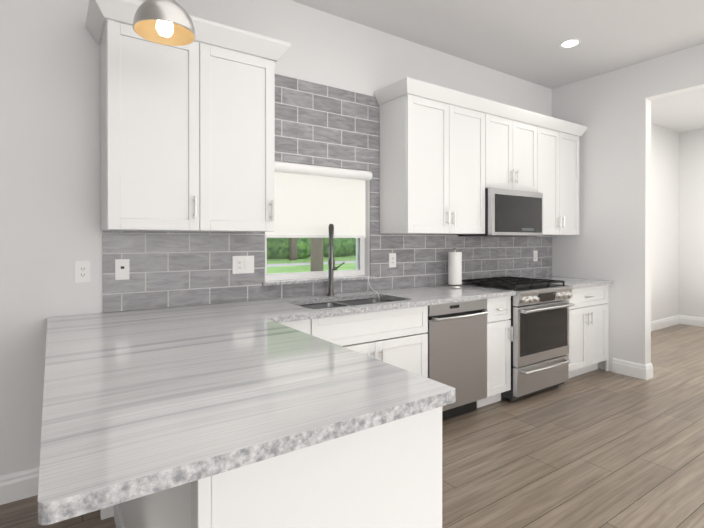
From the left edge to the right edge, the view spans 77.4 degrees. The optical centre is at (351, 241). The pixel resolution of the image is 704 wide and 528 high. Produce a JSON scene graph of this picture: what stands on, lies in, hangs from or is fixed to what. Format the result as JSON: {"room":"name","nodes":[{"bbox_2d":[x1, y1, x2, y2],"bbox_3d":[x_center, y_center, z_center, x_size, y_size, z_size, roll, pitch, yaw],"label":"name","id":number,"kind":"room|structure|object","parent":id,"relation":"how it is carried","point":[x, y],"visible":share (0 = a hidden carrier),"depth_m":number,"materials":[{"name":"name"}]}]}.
{"room":"kitchen","nodes":[
{"label":"kitchen","id":0,"kind":"room"},
{"bbox_2d":[0,0,678,475],"bbox_3d":[0.508,-0.197,3.892,12.000,3.030,0.200,0,0,-34],"label":"wall","id":1,"kind":"structure","parent":0,"point":[50,192],"depth_m":2.39,"materials":[{"name":"white paint"}]},
{"bbox_2d":[0,467,38,504],"bbox_3d":[-2.795,1.255,1.507,3.450,0.140,0.016,0,0,-34],"label":"baseboard","id":2,"kind":"structure","parent":1,"relation":"attached to","point":[18,485],"depth_m":2.25,"materials":[{"name":"white"}]},
{"bbox_2d":[75,261,89,282],"bbox_3d":[-1.477,0.168,2.410,0.072,0.117,0.007,0,0,-34],"label":"outlet","id":3,"kind":"object","parent":1,"relation":"attached to","point":[82,271],"visible":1,"depth_m":2.41,"materials":[{"name":"white plastic"}]},
{"bbox_2d":[86,0,290,231],"bbox_3d":[-0.916,-0.628,2.535,1.040,1.140,0.410,0,0,-34],"label":"upper cabinet","id":4,"kind":"object","parent":1,"relation":"attached to","point":[187,137],"visible":0.94,"depth_m":2.39,"materials":[{"name":"white wood"}]},
{"bbox_2d":[265,238,364,280],"bbox_3d":[-0.285,-0.140,3.350,0.898,0.838,0.060,0,0,-34],"label":"window","id":5,"kind":"structure","parent":1,"relation":"in","point":[294,258],"depth_m":3.32,"materials":[{"name":"glass"}]},
{"bbox_2d":[265,161,371,237],"bbox_3d":[-0.234,-0.291,3.276,0.892,0.532,0.102,0,0,-34],"label":"window blind","id":6,"kind":"object","parent":1,"relation":"attached to","point":[313,201],"visible":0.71,"depth_m":3.27,"materials":[{"name":"white fabric"}]},
{"bbox_2d":[368,176,379,302],"bbox_3d":[0.170,0.025,3.373,0.007,1.070,0.189,0,0,-26],"label":"blind cord","id":7,"kind":"object","parent":6,"relation":"hanging from","point":[368,235],"visible":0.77,"depth_m":3.45,"materials":[{"name":"white plastic"}]},
{"bbox_2d":[262,275,374,285],"bbox_3d":[-0.237,0.291,3.282,0.950,0.022,0.103,0,0,-34],"label":"window sill","id":8,"kind":"structure","parent":1,"relation":"attached to","point":[298,281],"depth_m":3.20,"materials":[{"name":"white stone"}]},
{"bbox_2d":[103,74,551,312],"bbox_3d":[0.430,-0.382,3.711,4.428,1.558,0.008,0,0,-34],"label":"tile backsplash","id":9,"kind":"structure","parent":1,"relation":"attached to","point":[320,125],"depth_m":3.19,"materials":[{"name":"grey tile"}]},
{"bbox_2d":[115,259,128,279],"bbox_3d":[-1.312,0.162,2.511,0.072,0.117,0.008,0,0,-34],"label":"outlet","id":10,"kind":"object","parent":9,"relation":"attached to","point":[121,269],"visible":1,"depth_m":2.51,"materials":[{"name":"white plastic"}]},
{"bbox_2d":[232,256,253,273],"bbox_3d":[-0.720,0.156,2.916,0.148,0.117,0.008,0,0,-34],"label":"outlet","id":11,"kind":"object","parent":9,"relation":"attached to","point":[242,264],"visible":1,"depth_m":2.91,"materials":[{"name":"white plastic"}]},
{"bbox_2d":[389,253,395,267],"bbox_3d":[0.336,0.159,3.639,0.072,0.117,0.007,0,0,-34],"label":"outlet","id":12,"kind":"object","parent":9,"relation":"attached to","point":[392,259],"visible":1,"depth_m":3.63,"materials":[{"name":"white plastic"}]},
{"bbox_2d":[533,250,537,260],"bbox_3d":[1.991,0.161,4.770,0.072,0.117,0.007,0,0,-34],"label":"outlet","id":13,"kind":"object","parent":9,"relation":"attached to","point":[535,255],"visible":1,"depth_m":4.77,"materials":[{"name":"white plastic"}]},
{"bbox_2d":[378,77,493,233],"bbox_3d":[0.711,-0.631,3.690,0.950,1.140,0.339,0,0,-34],"label":"upper cabinet","id":14,"kind":"object","parent":1,"relation":"attached to","point":[443,165],"depth_m":3.48,"materials":[{"name":"white wood"}]},
{"bbox_2d":[494,101,537,191],"bbox_3d":[1.368,-0.832,4.138,0.760,0.740,0.339,0,0,-34],"label":"upper cabinet","id":15,"kind":"object","parent":1,"relation":"attached to","point":[515,142],"depth_m":4.01,"materials":[{"name":"white wood"}]},
{"bbox_2d":[456,188,542,236],"bbox_3d":[1.386,-0.250,4.113,0.748,0.412,0.404,0,0,-34],"label":"microwave","id":16,"kind":"object","parent":15,"relation":"attached to","point":[513,213],"visible":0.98,"depth_m":3.90,"materials":[{"name":"silver metal"}]},
{"bbox_2d":[538,113,581,234],"bbox_3d":[1.970,-0.634,4.551,0.820,1.140,0.339,0,0,-34],"label":"upper cabinet","id":17,"kind":"object","parent":1,"relation":"attached to","point":[558,152],"depth_m":4.42,"materials":[{"name":"white wood"}]},
{"bbox_2d":[651,315,679,330],"bbox_3d":[3.765,1.242,5.992,3.404,0.140,0.016,0,0,-34],"label":"baseboard","id":18,"kind":"structure","parent":1,"relation":"attached to","point":[674,320],"depth_m":6.65,"materials":[{"name":"white"}]},
{"bbox_2d":[0,324,703,527],"bbox_3d":[3.386,1.381,-0.314,12.000,0.100,10.400,0,0,-34],"label":"floor","id":19,"kind":"structure","parent":0,"point":[599,448],"depth_m":2.70,"materials":[{"name":"brown wood"}]},
{"bbox_2d":[100,502,123,527],"bbox_3d":[-0.926,0.881,2.314,0.700,0.884,0.786,0,0,-34],"label":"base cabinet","id":20,"kind":"object","parent":19,"relation":"on","point":[117,510],"depth_m":2.03,"materials":[{"name":"white wood"}]},
{"bbox_2d":[37,316,455,524],"bbox_3d":[-0.461,0.423,1.492,0.960,0.035,1.320,0,0,-34],"label":"countertop","id":21,"kind":"structure","parent":20,"relation":"on","point":[140,403],"depth_m":1.11,"materials":[{"name":"stone"}]},
{"bbox_2d":[46,285,515,339],"bbox_3d":[-0.136,0.419,2.904,3.092,0.035,0.703,0,0,-34],"label":"countertop","id":22,"kind":"structure","parent":20,"relation":"on","point":[121,321],"depth_m":2.58,"materials":[{"name":"stone"}]},
{"bbox_2d":[327,224,344,295],"bbox_3d":[-0.122,0.138,3.150,0.189,0.524,0.183,0,0,-34],"label":"faucet","id":23,"kind":"object","parent":22,"relation":"on","point":[331,264],"visible":1,"depth_m":3.08,"materials":[{"name":"grey metal"}]},
{"bbox_2d":[298,298,393,308],"bbox_3d":[-0.020,0.544,2.983,0.830,0.214,0.447,0,0,-34],"label":"sink","id":24,"kind":"object","parent":22,"relation":"in","point":[342,303],"visible":0.1,"depth_m":3.18,"materials":[{"name":"silver metal"}]},
{"bbox_2d":[446,247,463,286],"bbox_3d":[0.905,0.223,3.861,0.156,0.350,0.156,0,0,-34],"label":"paper towel holder","id":25,"kind":"object","parent":22,"relation":"on","point":[454,268],"visible":1,"depth_m":3.81,"materials":[{"name":"white paper"}]},
{"bbox_2d":[124,500,131,527],"bbox_3d":[-0.523,0.882,1.783,0.635,0.884,0.660,0,0,-34],"label":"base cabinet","id":26,"kind":"object","parent":19,"relation":"on","point":[128,504],"depth_m":1.78,"materials":[{"name":"white wood"}]},
{"bbox_2d":[132,407,441,527],"bbox_3d":[-0.219,0.884,1.315,0.661,0.884,0.694,0,0,-34],"label":"base cabinet","id":27,"kind":"object","parent":19,"relation":"on","point":[387,475],"depth_m":1.04,"materials":[{"name":"white wood"}]},
{"bbox_2d":[280,306,427,377],"bbox_3d":[-0.149,0.879,2.925,1.240,0.884,0.656,0,0,-34],"label":"base cabinet","id":28,"kind":"object","parent":19,"relation":"on","point":[397,337],"visible":0.19,"depth_m":2.82,"materials":[{"name":"white wood"}]},
{"bbox_2d":[426,299,487,420],"bbox_3d":[0.625,0.881,3.441,0.606,0.878,0.674,0,0,-34],"label":"dishwasher","id":29,"kind":"object","parent":19,"relation":"on","point":[457,346],"visible":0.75,"depth_m":3.22,"materials":[{"name":"silver metal"}]},
{"bbox_2d":[476,296,512,407],"bbox_3d":[1.000,0.877,3.710,0.300,0.884,0.656,0,0,-34],"label":"base cabinet","id":30,"kind":"object","parent":19,"relation":"on","point":[499,332],"visible":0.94,"depth_m":3.48,"materials":[{"name":"white wood"}]},
{"bbox_2d":[461,276,574,401],"bbox_3d":[1.468,0.838,3.981,0.762,0.960,0.733,0,0,-34],"label":"range","id":31,"kind":"object","parent":19,"relation":"on","point":[540,360],"visible":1,"depth_m":3.71,"materials":[{"name":"silver metal"}]},
{"bbox_2d":[567,285,608,377],"bbox_3d":[2.104,0.875,4.465,0.816,0.884,0.656,0,0,-34],"label":"base cabinet","id":32,"kind":"object","parent":19,"relation":"on","point":[589,331],"visible":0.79,"depth_m":4.24,"materials":[{"name":"white wood"}]},
{"bbox_2d":[534,276,613,288],"bbox_3d":[2.103,0.414,4.459,0.823,0.035,0.663,0,0,-34],"label":"countertop","id":33,"kind":"structure","parent":32,"relation":"on","point":[574,282],"depth_m":4.32,"materials":[{"name":"stone"}]},
{"bbox_2d":[291,0,703,132],"bbox_3d":[3.386,-1.749,-0.323,12.000,0.100,10.400,0,0,-34],"label":"ceiling","id":34,"kind":"structure","parent":0,"point":[522,39],"depth_m":3.59,"materials":[{"name":"white paint"}]},
{"bbox_2d":[133,0,195,45],"bbox_3d":[-0.729,-1.251,1.711,0.226,0.908,0.226,0,0,-34],"label":"pendant light","id":35,"kind":"object","parent":34,"relation":"hanging from","point":[167,22],"visible":1,"depth_m":1.69,"materials":[{"name":"silver metal"}]},
{"bbox_2d":[559,39,580,47],"bbox_3d":[1.887,-1.708,3.801,0.172,0.006,0.172,0,0,-34],"label":"recessed light","id":36,"kind":"object","parent":34,"relation":"in","point":[569,43],"visible":1,"depth_m":3.80,"materials":[{"name":"white"}]},
{"bbox_2d":[552,44,703,370],"bbox_3d":[5.128,-0.188,0.873,0.120,3.030,10.000,0,0,-34],"label":"wall","id":37,"kind":"structure","parent":0,"point":[611,110],"depth_m":4.37,"materials":[{"name":"white paint"}]},
{"bbox_2d":[612,358,648,379],"bbox_3d":[2.709,1.247,4.295,0.016,0.140,0.306,0,0,-34],"label":"baseboard","id":38,"kind":"structure","parent":37,"relation":"attached to","point":[634,369],"depth_m":4.28,"materials":[{"name":"white"}]},
{"bbox_2d":[649,363,652,378],"bbox_3d":[2.634,1.246,4.631,0.032,0.140,0.946,0,0,-34],"label":"baseboard","id":39,"kind":"structure","parent":37,"relation":"attached to","point":[650,364],"depth_m":4.23,"materials":[{"name":"white"}]},
{"bbox_2d":[679,128,703,317],"bbox_3d":[8.092,-0.194,2.899,0.200,3.030,10.000,0,0,-34],"label":"wall","id":40,"kind":"structure","parent":0,"point":[691,222],"depth_m":6.83,"materials":[{"name":"white paint"}]},
{"bbox_2d":[680,315,703,326],"bbox_3d":[6.380,1.244,5.215,0.016,0.140,4.250,0,0,-34],"label":"baseboard","id":41,"kind":"structure","parent":40,"relation":"attached to","point":[686,320],"depth_m":6.82,"materials":[{"name":"white"}]}
]}

